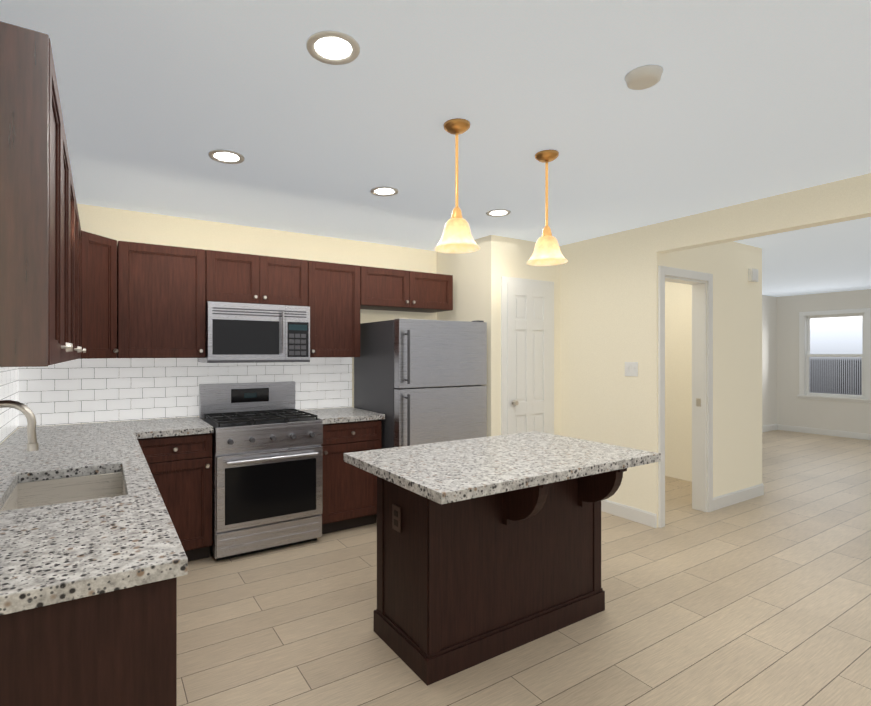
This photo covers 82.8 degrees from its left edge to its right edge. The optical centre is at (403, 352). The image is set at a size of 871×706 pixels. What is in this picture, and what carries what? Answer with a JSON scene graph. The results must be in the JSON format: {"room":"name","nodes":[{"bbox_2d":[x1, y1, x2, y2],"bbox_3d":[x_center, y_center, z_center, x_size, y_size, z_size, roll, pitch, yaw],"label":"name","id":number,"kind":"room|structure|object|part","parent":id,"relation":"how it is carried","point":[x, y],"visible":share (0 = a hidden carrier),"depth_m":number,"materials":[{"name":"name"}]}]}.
{"room":"kitchen","nodes":[
{"label":"kitchen","id":0,"kind":"room"},
{"bbox_2d":[18,203,436,427],"bbox_3d":[-1.143,0.181,4.209,3.640,2.450,0.124,0,0,-32],"label":"wall","id":1,"kind":"structure","parent":0,"point":[86,391],"depth_m":3.80,"materials":[{"name":"tile"}]},
{"bbox_2d":[0,21,67,366],"bbox_3d":[-1.115,-0.358,1.274,0.362,0.780,0.496,0,0,-32],"label":"upper cabinet","id":2,"kind":"object","parent":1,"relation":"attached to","point":[33,142],"depth_m":1.14,"materials":[{"name":"brown wood"}]},
{"bbox_2d":[68,152,75,360],"bbox_3d":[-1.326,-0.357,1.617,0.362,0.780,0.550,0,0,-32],"label":"upper cabinet","id":3,"kind":"object","parent":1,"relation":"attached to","point":[70,289],"depth_m":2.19,"materials":[{"name":"brown wood"}]},
{"bbox_2d":[76,202,79,358],"bbox_3d":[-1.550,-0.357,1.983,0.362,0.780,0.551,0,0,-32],"label":"upper cabinet","id":4,"kind":"object","parent":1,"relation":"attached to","point":[77,215],"depth_m":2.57,"materials":[{"name":"brown wood"}]},
{"bbox_2d":[80,226,91,358],"bbox_3d":[-1.979,-0.356,2.716,0.398,0.780,0.532,0,0,-32],"label":"upper cabinet","id":5,"kind":"object","parent":1,"relation":"attached to","point":[85,237],"depth_m":3.01,"materials":[{"name":"brown wood"}]},
{"bbox_2d":[92,234,131,358],"bbox_3d":[-2.126,-0.355,3.167,0.620,0.780,0.620,0,0,-32],"label":"upper cabinet","id":6,"kind":"object","parent":1,"relation":"attached to","point":[111,261],"depth_m":3.20,"materials":[{"name":"brown wood"}]},
{"bbox_2d":[132,242,207,357],"bbox_3d":[-1.762,-0.355,3.521,0.602,0.780,0.398,0,0,-32],"label":"upper cabinet","id":7,"kind":"object","parent":1,"relation":"attached to","point":[170,283],"depth_m":3.42,"materials":[{"name":"brown wood"}]},
{"bbox_2d":[208,250,271,304],"bbox_3d":[-1.326,-0.558,3.810,0.444,0.372,0.362,0,0,-32],"label":"upper cabinet","id":8,"kind":"object","parent":1,"relation":"attached to","point":[232,277],"depth_m":3.67,"materials":[{"name":"brown wood"}]},
{"bbox_2d":[198,301,309,362],"bbox_3d":[-1.163,-0.147,3.854,0.760,0.438,0.459,0,0,-32],"label":"microwave","id":9,"kind":"object","parent":8,"relation":"attached to","point":[248,333],"visible":1,"depth_m":3.67,"materials":[{"name":"silver metal"}]},
{"bbox_2d":[272,257,311,308],"bbox_3d":[-1.049,-0.558,3.980,0.443,0.372,0.362,0,0,-32],"label":"upper cabinet","id":10,"kind":"object","parent":1,"relation":"attached to","point":[291,278],"depth_m":3.88,"materials":[{"name":"brown wood"}]},
{"bbox_2d":[310,261,363,356],"bbox_3d":[-0.660,-0.354,4.218,0.469,0.780,0.362,0,0,-32],"label":"upper cabinet","id":11,"kind":"object","parent":1,"relation":"attached to","point":[337,289],"depth_m":4.08,"materials":[{"name":"brown wood"}]},
{"bbox_2d":[364,266,415,311],"bbox_3d":[-0.226,-0.576,4.485,0.549,0.335,0.362,0,0,-32],"label":"upper cabinet","id":12,"kind":"object","parent":1,"relation":"attached to","point":[384,288],"depth_m":4.35,"materials":[{"name":"brown wood"}]},
{"bbox_2d":[408,272,452,312],"bbox_3d":[0.141,-0.575,4.711,0.549,0.335,0.362,0,0,-32],"label":"upper cabinet","id":13,"kind":"object","parent":1,"relation":"attached to","point":[434,292],"depth_m":4.60,"materials":[{"name":"brown wood"}]},
{"bbox_2d":[0,0,870,296],"bbox_3d":[3.853,-1.074,3.796,11.720,0.060,8.600,0,0,-32],"label":"ceiling","id":14,"kind":"structure","parent":0,"point":[736,104],"depth_m":2.15,"materials":[{"name":"paint"}]},
{"bbox_2d":[208,149,244,163],"bbox_3d":[-0.943,-1.042,2.623,0.184,0.006,0.184,0,0,-32],"label":"recessed light","id":15,"kind":"object","parent":14,"relation":"in","point":[225,156],"visible":1,"depth_m":2.62,"materials":[{"name":"white"}]},
{"bbox_2d":[306,30,359,64],"bbox_3d":[-0.242,-1.044,1.692,0.184,0.006,0.184,0,0,-32],"label":"recessed light","id":16,"kind":"object","parent":14,"relation":"in","point":[330,47],"visible":1,"depth_m":1.69,"materials":[{"name":"white"}]},
{"bbox_2d":[370,186,398,196],"bbox_3d":[-0.125,-1.042,3.184,0.184,0.006,0.184,0,0,-32],"label":"recessed light","id":17,"kind":"object","parent":14,"relation":"in","point":[384,191],"visible":0.98,"depth_m":3.19,"materials":[{"name":"white"}]},
{"bbox_2d":[434,118,479,252],"bbox_3d":[0.243,-0.761,2.259,0.212,0.568,0.212,0,0,-32],"label":"pendant light","id":18,"kind":"object","parent":14,"relation":"hanging from","point":[456,237],"visible":1,"depth_m":2.23,"materials":[{"name":"beige glass"}]},
{"bbox_2d":[486,209,510,216],"bbox_3d":[0.704,-1.041,3.669,0.184,0.006,0.184,0,0,-32],"label":"recessed light","id":19,"kind":"object","parent":14,"relation":"in","point":[498,212],"visible":1,"depth_m":3.66,"materials":[{"name":"white"}]},
{"bbox_2d":[526,150,567,265],"bbox_3d":[0.752,-0.761,2.595,0.212,0.568,0.212,0,0,-32],"label":"pendant light","id":20,"kind":"object","parent":14,"relation":"hanging from","point":[547,252],"visible":1,"depth_m":2.57,"materials":[{"name":"beige glass"}]},
{"bbox_2d":[625,64,662,89],"bbox_3d":[0.902,-1.030,1.855,0.132,0.034,0.132,0,0,-32],"label":"smoke detector","id":21,"kind":"object","parent":14,"relation":"attached to","point":[643,77],"visible":1,"depth_m":1.82,"materials":[{"name":"white plastic"}]},
{"bbox_2d":[437,238,481,321],"bbox_3d":[0.573,0.182,4.778,0.120,2.450,0.710,0,0,-32],"label":"wall","id":22,"kind":"structure","parent":0,"point":[464,270],"depth_m":4.66,"materials":[{"name":"paint"}]},
{"bbox_2d":[482,235,559,436],"bbox_3d":[1.186,0.182,4.621,1.000,2.450,0.199,0,0,-32],"label":"wall","id":23,"kind":"structure","parent":0,"point":[520,307],"depth_m":4.50,"materials":[{"name":"paint"}]},
{"bbox_3d":[1.161,0.362,4.546,0.880,2.090,0.098,0,0,-32],"label":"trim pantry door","id":24,"kind":"part","parent":23,"relation":"part of","materials":[{"name":"white wood"}]},
{"bbox_2d":[177,430,870,705],"bbox_3d":[3.853,1.436,3.792,11.720,0.060,8.600,0,0,-32],"label":"floor","id":25,"kind":"structure","parent":0,"point":[764,599],"depth_m":2.60,"materials":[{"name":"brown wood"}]},
{"bbox_2d":[0,472,147,507],"bbox_3d":[-1.623,0.969,2.369,0.644,0.870,0.425,0,0,-32],"label":"sink","id":26,"kind":"object","parent":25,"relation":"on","point":[84,487],"depth_m":2.07,"materials":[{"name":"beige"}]},
{"bbox_2d":[0,580,176,705],"bbox_3d":[-0.967,0.967,1.279,0.622,0.870,0.601,0,0,-32],"label":"base cabinet","id":27,"kind":"object","parent":25,"relation":"on","point":[118,649],"depth_m":1.10,"materials":[{"name":"brown wood"}]},
{"bbox_2d":[0,488,187,615],"bbox_3d":[-0.971,0.512,1.306,0.642,0.040,0.690,0,0,-32],"label":"countertop","id":28,"kind":"structure","parent":27,"relation":"on","point":[69,551],"depth_m":1.23,"materials":[{"name":"grey stone"}]},
{"bbox_2d":[148,432,213,561],"bbox_3d":[-1.662,0.970,3.448,0.503,0.870,0.623,0,0,-32],"label":"base cabinet","id":29,"kind":"object","parent":25,"relation":"on","point":[180,466],"depth_m":3.24,"materials":[{"name":"brown wood"}]},
{"bbox_2d":[0,421,147,483],"bbox_3d":[-1.867,0.514,2.765,0.642,0.040,1.574,0,0,-32],"label":"countertop","id":30,"kind":"structure","parent":29,"relation":"on","point":[57,452],"depth_m":2.40,"materials":[{"name":"grey stone"}]},
{"bbox_2d":[132,417,213,439],"bbox_3d":[-1.639,0.515,3.451,0.464,0.040,0.643,0,0,-32],"label":"countertop","id":31,"kind":"structure","parent":29,"relation":"on","point":[185,426],"depth_m":3.28,"materials":[{"name":"grey stone"}]},
{"bbox_2d":[199,381,322,560],"bbox_3d":[-1.080,0.823,3.717,0.756,1.165,0.727,0,0,-32],"label":"range","id":32,"kind":"object","parent":25,"relation":"on","point":[267,440],"visible":1,"depth_m":3.49,"materials":[{"name":"silver metal"}]},
{"bbox_2d":[295,407,384,533],"bbox_3d":[-0.551,0.951,4.115,0.549,0.910,0.648,0,0,-32],"label":"base cabinet","id":33,"kind":"object","parent":25,"relation":"on","point":[349,496],"visible":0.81,"depth_m":3.86,"materials":[{"name":"brown wood"}]},
{"bbox_2d":[354,319,486,516],"bbox_3d":[0.151,0.562,4.395,0.900,1.690,0.861,0,0,-32],"label":"fridge","id":34,"kind":"object","parent":25,"relation":"on","point":[418,381],"visible":0.54,"depth_m":4.07,"materials":[{"name":"stainless steel"},{"name":"painted metal"}]},
{"bbox_2d":[374,463,649,685],"bbox_3d":[0.533,0.969,2.491,1.172,0.870,0.728,0,0,-32],"label":"kitchen island","id":35,"kind":"object","parent":25,"relation":"on","point":[489,547],"depth_m":2.30,"materials":[{"name":"brown wood"}]},
{"bbox_2d":[344,431,659,506],"bbox_3d":[0.484,0.514,2.429,1.330,0.040,0.820,0,0,-32],"label":"island countertop","id":36,"kind":"structure","parent":35,"relation":"on","point":[455,471],"depth_m":2.24,"materials":[{"name":"grey stone"}]},
{"bbox_2d":[560,227,656,527],"bbox_3d":[1.821,0.182,4.412,0.135,2.450,0.980,0,0,-32],"label":"wall","id":37,"kind":"structure","parent":0,"point":[601,339],"depth_m":4.35,"materials":[{"name":"paint"}]},
{"bbox_2d":[665,281,691,481],"bbox_3d":[3.012,0.184,5.718,0.100,2.450,1.720,0,0,-32],"label":"wall","id":38,"kind":"structure","parent":0,"point":[678,380],"depth_m":5.50,"materials":[{"name":"beige paint"}]},
{"bbox_2d":[643,224,763,527],"bbox_3d":[2.775,0.182,4.479,1.800,2.450,0.170,0,0,-32],"label":"wall","id":39,"kind":"structure","parent":0,"point":[724,280],"depth_m":4.31,"materials":[{"name":"paint"}]},
{"bbox_2d":[656,173,870,252],"bbox_3d":[3.497,-0.932,1.699,0.120,0.230,5.400,0,0,-32],"label":"header beam","id":40,"kind":"structure","parent":0,"point":[847,199],"depth_m":3.29,"materials":[{"name":"paint"}]},
{"bbox_2d":[762,295,776,431],"bbox_3d":[4.724,0.187,7.840,5.240,2.450,0.135,0,0,-32],"label":"wall","id":41,"kind":"structure","parent":0,"point":[769,363],"depth_m":8.95,"materials":[{"name":"paint"}]},
{"bbox_3d":[4.747,1.356,7.782,5.020,0.112,0.014,0,0,-32],"label":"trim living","id":42,"kind":"part","parent":41,"relation":"part of","materials":[{"name":"white wood"}]},
{"bbox_2d":[777,289,870,433],"bbox_3d":[8.796,0.184,6.101,0.120,2.450,7.360,0,0,-32],"label":"wall","id":43,"kind":"structure","parent":0,"point":[793,409],"depth_m":8.73,"materials":[{"name":"paint"}]},
{"bbox_2d":[777,308,870,439],"bbox_3d":[8.810,0.339,6.039,0.161,2.140,7.240,0,0,-32],"label":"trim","id":44,"kind":"structure","parent":43,"relation":"in","point":[805,355],"depth_m":8.42,"materials":[{"name":"white wood"}]},
{"bbox_3d":[-0.758,0.175,0.218,0.120,2.450,7.330,0,0,-32],"label":"wall","id":45,"kind":"structure","parent":0,"visible":0},
{"bbox_2d":[0,367,17,442],"bbox_3d":[-1.813,0.258,2.055,0.004,0.469,2.846,0,0,-32],"label":"tile backsplash","id":46,"kind":"structure","parent":45,"relation":"attached to","point":[8,391],"depth_m":2.92,"materials":[{"name":"white tile"}]},
{"label":"outside","id":47,"kind":"structure","parent":0,"visible":0},
{"bbox_2d":[809,316,861,394],"bbox_3d":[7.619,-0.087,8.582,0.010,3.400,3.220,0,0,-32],"label":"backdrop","id":48,"kind":"structure","parent":47,"point":[836,375],"depth_m":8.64,"materials":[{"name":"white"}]}
]}

